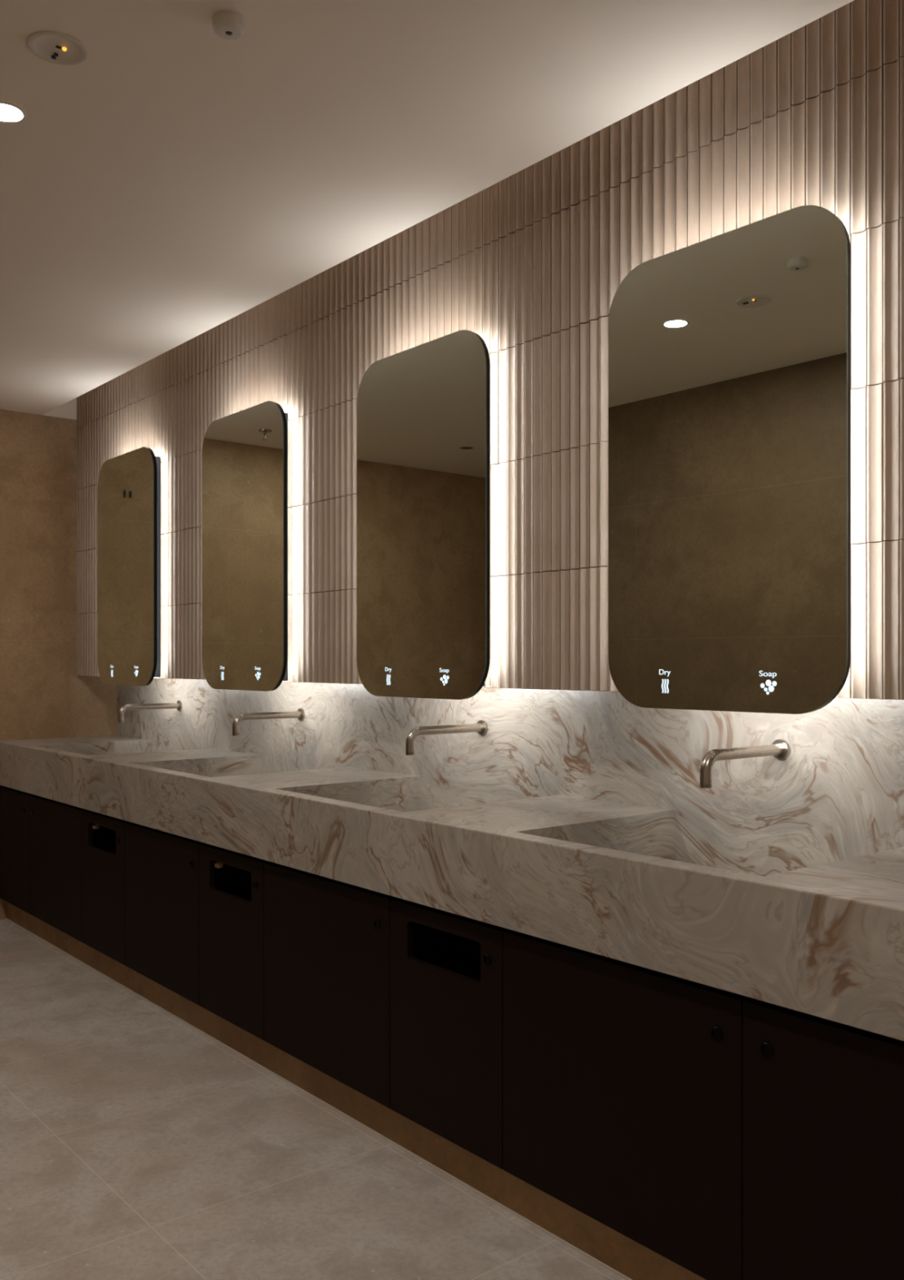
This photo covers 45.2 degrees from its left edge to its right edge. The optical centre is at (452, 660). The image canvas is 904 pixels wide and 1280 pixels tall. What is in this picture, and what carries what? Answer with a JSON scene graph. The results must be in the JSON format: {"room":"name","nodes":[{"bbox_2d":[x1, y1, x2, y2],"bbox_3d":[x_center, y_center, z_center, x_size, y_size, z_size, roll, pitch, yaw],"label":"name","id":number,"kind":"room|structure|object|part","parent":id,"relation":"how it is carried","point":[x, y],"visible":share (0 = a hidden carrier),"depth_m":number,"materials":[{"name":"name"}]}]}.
{"room":"public restroom","nodes":[
{"label":"public restroom","id":0,"kind":"room"},
{"bbox_2d":[0,397,116,919],"bbox_3d":[-3.366,-0.104,4.436,4.060,2.735,0.150,0,0,-39],"label":"wall","id":1,"kind":"structure","parent":0,"point":[42,695],"depth_m":5.42,"materials":[{"name":"brown paint"}]},
{"bbox_2d":[5,902,706,1279],"bbox_3d":[-0.455,1.201,3.228,0.020,0.124,5.410,0,0,-39],"label":"baseboard","id":2,"kind":"structure","parent":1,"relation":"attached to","point":[617,1251],"depth_m":2.80,"materials":[{"name":"brown wood"}]},
{"bbox_2d":[0,919,625,1279],"bbox_3d":[-0.988,1.313,1.654,4.210,0.100,7.468,0,0,-39],"label":"floor","id":3,"kind":"structure","parent":0,"point":[135,1144],"depth_m":2.66,"materials":[{"name":"grey stone"}]},
{"bbox_2d":[0,0,854,414],"bbox_3d":[-0.988,-1.364,1.654,4.210,0.276,7.468,0,0,-39],"label":"ceiling","id":4,"kind":"structure","parent":0,"point":[160,187],"depth_m":2.49,"materials":[{"name":"beige paint"}]},
{"bbox_2d":[0,101,26,122],"bbox_3d":[-1.000,-1.224,2.425,0.094,0.003,0.094,0,0,-39],"label":"recessed light","id":5,"kind":"object","parent":4,"relation":"in","point":[8,111],"visible":1,"depth_m":2.43,"materials":[{"name":"beige plastic"}]},
{"bbox_2d":[26,31,88,65],"bbox_3d":[-0.788,-1.223,2.172,0.117,0.006,0.117,0,0,-39],"label":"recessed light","id":6,"kind":"object","parent":4,"relation":"in","point":[51,46],"visible":1,"depth_m":2.17,"materials":[{"name":"beige plastic"}]},
{"bbox_2d":[212,10,244,39],"bbox_3d":[-0.427,-1.212,2.078,0.061,0.029,0.061,0,0,-39],"label":"ceiling sensor","id":7,"kind":"object","parent":4,"relation":"attached to","point":[227,24],"visible":1,"depth_m":2.06,"materials":[{"name":"beige plastic"}]},
{"bbox_2d":[76,0,903,699],"bbox_3d":[0.499,-0.105,2.873,0.364,2.736,7.168,0,0,-39],"label":"wall","id":8,"kind":"structure","parent":0,"point":[534,263],"depth_m":2.89,"materials":[{"name":"brown tile"}]},
{"bbox_2d":[0,786,34,914],"bbox_3d":[-1.826,0.872,5.298,0.615,0.554,0.465,0,0,-39],"label":"base cabinet","id":9,"kind":"object","parent":8,"relation":"attached to","point":[15,804],"visible":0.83,"depth_m":5.09,"materials":[{"name":"black wood"}]},
{"bbox_2d":[30,795,86,942],"bbox_3d":[-1.480,0.872,4.876,0.615,0.554,0.626,0,0,-39],"label":"base cabinet","id":10,"kind":"object","parent":8,"relation":"attached to","point":[55,827],"visible":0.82,"depth_m":4.66,"materials":[{"name":"black wood"}]},
{"bbox_2d":[81,809,129,964],"bbox_3d":[-1.141,0.872,4.462,0.615,0.554,0.442,0,0,-39],"label":"base cabinet","id":11,"kind":"object","parent":8,"relation":"attached to","point":[103,836],"visible":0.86,"depth_m":4.27,"materials":[{"name":"black wood"}]},
{"bbox_2d":[97,446,159,685],"bbox_3d":[-1.452,-0.413,4.914,0.066,1.045,0.625,0,0,-39],"label":"mirror","id":12,"kind":"object","parent":8,"relation":"attached to","point":[129,482],"visible":1,"depth_m":4.84,"materials":[{"name":"brown mirror"}]},
{"bbox_3d":[-1.468,-0.411,4.900,0.013,1.040,0.623,0,0,-39],"label":"frame","id":13,"kind":"part","parent":12,"relation":"part of","materials":[{"name":"black metal"}]},
{"bbox_2d":[124,822,204,1005],"bbox_3d":[-0.805,0.872,4.053,0.615,0.554,0.615,0,0,-39],"label":"base cabinet","id":14,"kind":"object","parent":8,"relation":"attached to","point":[162,868],"visible":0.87,"depth_m":3.84,"materials":[{"name":"black wood"}]},
{"bbox_2d":[199,843,269,1039],"bbox_3d":[-0.473,0.872,3.648,0.615,0.554,0.432,0,0,-39],"label":"base cabinet","id":15,"kind":"object","parent":8,"relation":"attached to","point":[232,883],"visible":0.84,"depth_m":3.46,"materials":[{"name":"black wood"}]},
{"bbox_2d":[202,400,288,691],"bbox_3d":[-0.766,-0.413,4.078,0.066,1.045,0.625,0,0,-39],"label":"mirror","id":16,"kind":"object","parent":8,"relation":"attached to","point":[245,452],"visible":1,"depth_m":4.02,"materials":[{"name":"brown mirror"}]},
{"bbox_3d":[-0.783,-0.411,4.064,0.013,1.040,0.623,0,0,-39],"label":"frame","id":17,"kind":"part","parent":16,"relation":"part of","materials":[{"name":"black metal"}]},
{"bbox_2d":[264,861,395,1108],"bbox_3d":[-0.131,0.872,3.231,0.615,0.554,0.645,0,0,-39],"label":"base cabinet","id":18,"kind":"object","parent":8,"relation":"attached to","point":[327,940],"visible":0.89,"depth_m":3.00,"materials":[{"name":"black wood"}]},
{"bbox_2d":[356,329,490,699],"bbox_3d":[-0.081,-0.413,3.242,0.066,1.045,0.625,0,0,-39],"label":"mirror","id":19,"kind":"object","parent":8,"relation":"attached to","point":[424,411],"visible":1,"depth_m":3.19,"materials":[{"name":"brown mirror"}]},
{"bbox_3d":[-0.098,-0.411,3.228,0.013,1.040,0.623,0,0,-39],"label":"frame","id":20,"kind":"part","parent":19,"relation":"part of","materials":[{"name":"black metal"}]},
{"bbox_2d":[390,897,509,1168],"bbox_3d":[0.211,0.872,2.814,0.615,0.554,0.432,0,0,-39],"label":"base cabinet","id":21,"kind":"object","parent":8,"relation":"attached to","point":[446,967],"visible":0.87,"depth_m":2.62,"materials":[{"name":"black wood"}]},
{"bbox_2d":[0,735,903,1040],"bbox_3d":[-0.265,0.491,3.383,0.636,0.205,5.409,0,0,-39],"label":"countertop","id":22,"kind":"structure","parent":8,"relation":"attached to","point":[806,920],"depth_m":2.55,"materials":[{"name":"stone"}]},
{"bbox_2d":[31,739,212,755],"bbox_3d":[-1.483,0.468,4.902,0.591,0.159,0.684,0,0,-39],"label":"basin","id":23,"kind":"object","parent":22,"relation":"in","point":[141,746],"depth_m":5.17,"materials":[{"name":"stone"}]},
{"bbox_2d":[126,754,351,777],"bbox_3d":[-0.797,0.468,4.066,0.591,0.159,0.684,0,0,-39],"label":"basin","id":24,"kind":"object","parent":22,"relation":"in","point":[251,764],"depth_m":4.34,"materials":[{"name":"stone"}]},
{"bbox_2d":[271,775,560,813],"bbox_3d":[-0.112,0.468,3.230,0.591,0.159,0.684,0,0,-39],"label":"basin","id":25,"kind":"object","parent":22,"relation":"in","point":[411,793],"depth_m":3.51,"materials":[{"name":"stone"}]},
{"bbox_2d":[510,809,903,878],"bbox_3d":[0.573,0.468,2.395,0.591,0.159,0.684,0,0,-39],"label":"basin","id":26,"kind":"object","parent":22,"relation":"in","point":[733,846],"depth_m":2.64,"materials":[{"name":"stone"}]},
{"bbox_2d":[116,678,903,840],"bbox_3d":[-0.026,0.233,3.579,0.019,0.311,5.409,0,0,-39],"label":"backsplash","id":27,"kind":"structure","parent":8,"relation":"attached to","point":[843,771],"depth_m":3.07,"materials":[{"name":"stone"}]},
{"bbox_2d":[117,700,182,723],"bbox_3d":[-1.389,0.233,4.992,0.302,0.095,0.048,0,0,-39],"label":"tap","id":28,"kind":"object","parent":27,"relation":"attached to","point":[178,704],"visible":1,"depth_m":4.97,"materials":[{"name":"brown metal"}]},
{"bbox_2d":[232,708,305,735],"bbox_3d":[-0.704,0.233,4.156,0.302,0.095,0.048,0,0,-39],"label":"tap","id":29,"kind":"object","parent":27,"relation":"attached to","point":[300,713],"visible":1,"depth_m":4.14,"materials":[{"name":"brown metal"}]},
{"bbox_2d":[405,720,488,755],"bbox_3d":[-0.018,0.233,3.321,0.302,0.095,0.048,0,0,-39],"label":"tap","id":30,"kind":"object","parent":27,"relation":"attached to","point":[481,727],"visible":1,"depth_m":3.29,"materials":[{"name":"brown metal"}]},
{"bbox_2d":[700,738,790,788],"bbox_3d":[0.667,0.233,2.485,0.302,0.095,0.048,0,0,-39],"label":"tap","id":31,"kind":"object","parent":27,"relation":"attached to","point":[780,748],"visible":1,"depth_m":2.45,"materials":[{"name":"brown metal"}]},
{"bbox_2d":[700,783,712,788],"bbox_3d":[0.560,0.276,2.398,0.026,0.009,0.026,0,0,-39],"label":"outlet","id":32,"kind":"object","parent":31,"relation":"attached to","point":[702,785],"depth_m":2.39,"materials":[{"name":"silver metal"}]},
{"bbox_2d":[502,928,749,1279],"bbox_3d":[0.553,0.872,2.398,0.615,0.554,0.643,0,0,-39],"label":"base cabinet","id":33,"kind":"object","parent":8,"relation":"attached to","point":[623,1081],"visible":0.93,"depth_m":2.17,"materials":[{"name":"black wood"}]},
{"bbox_2d":[608,204,851,714],"bbox_3d":[0.604,-0.413,2.407,0.066,1.045,0.625,0,0,-40],"label":"mirror","id":34,"kind":"object","parent":8,"relation":"attached to","point":[730,353],"visible":1,"depth_m":2.35,"materials":[{"name":"brown mirror"}]},
{"bbox_3d":[0.587,-0.411,2.393,0.013,1.040,0.623,0,0,-40],"label":"frame","id":35,"kind":"part","parent":34,"relation":"part of","materials":[{"name":"black metal"}]},
{"bbox_2d":[742,997,903,1279],"bbox_3d":[0.962,0.872,1.898,0.615,0.554,0.648,0,0,-39],"label":"base cabinet","id":36,"kind":"object","parent":8,"relation":"attached to","point":[824,1099],"visible":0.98,"depth_m":1.84,"materials":[{"name":"black wood"}]}
]}

